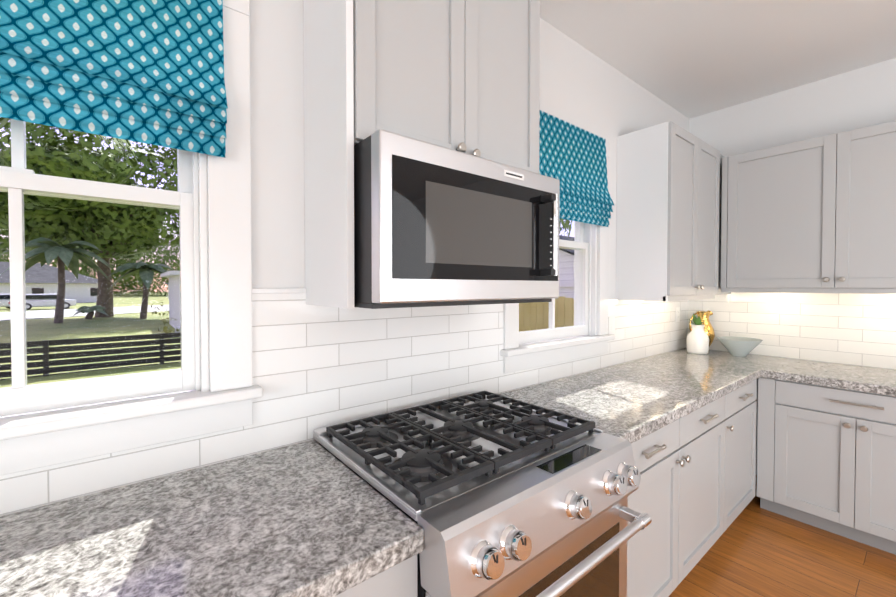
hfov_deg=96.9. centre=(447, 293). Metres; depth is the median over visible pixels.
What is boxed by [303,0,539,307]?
upper cabinet
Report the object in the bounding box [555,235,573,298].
house
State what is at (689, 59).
ceiling
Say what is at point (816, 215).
upper cabinet
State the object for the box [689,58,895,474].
wall
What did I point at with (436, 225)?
over-the-range microwave
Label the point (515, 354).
window
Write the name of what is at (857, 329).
wall tile
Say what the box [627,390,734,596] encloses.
base cabinet
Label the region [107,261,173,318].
palm tree
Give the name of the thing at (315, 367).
wall tile
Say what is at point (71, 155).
oak tree
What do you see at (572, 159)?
blind
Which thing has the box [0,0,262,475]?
window
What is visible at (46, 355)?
fence
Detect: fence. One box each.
[0,332,180,379]
[519,296,573,330]
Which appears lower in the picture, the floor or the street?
the floor
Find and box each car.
[0,294,9,308]
[8,294,75,309]
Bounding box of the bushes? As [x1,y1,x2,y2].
[149,298,180,332]
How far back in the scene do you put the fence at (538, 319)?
7.18 m
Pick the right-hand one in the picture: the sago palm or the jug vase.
the jug vase
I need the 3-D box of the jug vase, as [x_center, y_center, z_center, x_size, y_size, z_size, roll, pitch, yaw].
[1.946,0.312,3.093,0.150,0.307,0.150,-1,1,-39]
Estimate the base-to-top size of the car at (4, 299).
1.550 m
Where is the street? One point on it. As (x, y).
(39, 314)
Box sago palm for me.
[72,305,108,318]
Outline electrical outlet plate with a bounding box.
[676,307,679,321]
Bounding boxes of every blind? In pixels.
[0,0,227,157]
[539,110,614,226]
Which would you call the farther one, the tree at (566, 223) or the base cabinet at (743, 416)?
the tree at (566, 223)
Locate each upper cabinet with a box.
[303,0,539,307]
[616,121,730,300]
[721,121,895,292]
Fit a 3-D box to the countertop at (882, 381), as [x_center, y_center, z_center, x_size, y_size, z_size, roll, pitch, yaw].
[2.771,0.509,1.966,0.646,0.048,1.770,-1,1,-39]
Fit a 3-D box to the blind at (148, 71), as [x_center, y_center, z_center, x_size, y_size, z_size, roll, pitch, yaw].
[-0.960,-0.653,0.852,0.851,0.545,0.069,-1,1,-39]
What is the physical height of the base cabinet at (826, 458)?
0.866 m
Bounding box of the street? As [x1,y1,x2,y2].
[0,305,168,320]
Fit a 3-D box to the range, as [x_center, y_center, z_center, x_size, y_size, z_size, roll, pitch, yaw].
[0.092,0.927,1.289,0.774,0.971,0.787,-1,1,-39]
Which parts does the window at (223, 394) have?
left window sash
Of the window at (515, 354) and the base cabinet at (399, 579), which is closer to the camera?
the base cabinet at (399, 579)
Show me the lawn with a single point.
(122, 324)
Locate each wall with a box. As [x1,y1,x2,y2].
[207,0,688,334]
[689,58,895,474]
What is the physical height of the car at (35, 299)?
1.550 m
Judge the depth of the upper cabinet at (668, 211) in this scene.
2.52 m
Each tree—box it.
[0,117,179,316]
[0,221,179,295]
[0,237,114,322]
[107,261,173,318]
[559,218,571,236]
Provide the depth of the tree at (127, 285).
93.67 m
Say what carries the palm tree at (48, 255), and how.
on the lawn
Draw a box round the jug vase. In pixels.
[686,313,708,353]
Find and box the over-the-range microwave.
[354,129,559,308]
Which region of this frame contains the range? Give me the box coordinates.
[313,391,651,596]
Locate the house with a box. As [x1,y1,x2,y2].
[0,262,112,302]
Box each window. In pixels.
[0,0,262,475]
[500,142,614,373]
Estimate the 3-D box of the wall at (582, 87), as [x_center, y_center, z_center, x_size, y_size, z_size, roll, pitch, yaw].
[-1.400,-0.003,0.679,8.750,2.850,0.150,-1,1,-39]
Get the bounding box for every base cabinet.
[335,554,417,596]
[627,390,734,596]
[731,379,756,523]
[756,377,895,554]
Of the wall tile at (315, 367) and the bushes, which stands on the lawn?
the bushes
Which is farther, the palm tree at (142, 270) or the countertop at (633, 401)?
the palm tree at (142, 270)
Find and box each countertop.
[0,440,423,596]
[498,348,785,443]
[766,358,895,395]
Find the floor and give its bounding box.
[669,475,895,596]
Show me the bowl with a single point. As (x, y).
(740, 346)
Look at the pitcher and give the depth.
3.16 m
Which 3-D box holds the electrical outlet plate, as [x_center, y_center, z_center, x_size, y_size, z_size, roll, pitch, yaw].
[1.871,0.174,3.230,0.072,0.116,0.009,-1,1,-39]
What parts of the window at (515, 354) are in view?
window sash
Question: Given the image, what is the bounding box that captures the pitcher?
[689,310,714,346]
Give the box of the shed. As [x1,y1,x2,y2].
[160,271,180,332]
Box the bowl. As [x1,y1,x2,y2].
[716,336,762,356]
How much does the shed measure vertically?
3.030 m
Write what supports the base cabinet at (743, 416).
on the floor
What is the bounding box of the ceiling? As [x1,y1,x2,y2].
[540,0,895,118]
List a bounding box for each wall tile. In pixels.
[0,288,687,516]
[688,292,895,369]
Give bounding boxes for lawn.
[0,292,180,387]

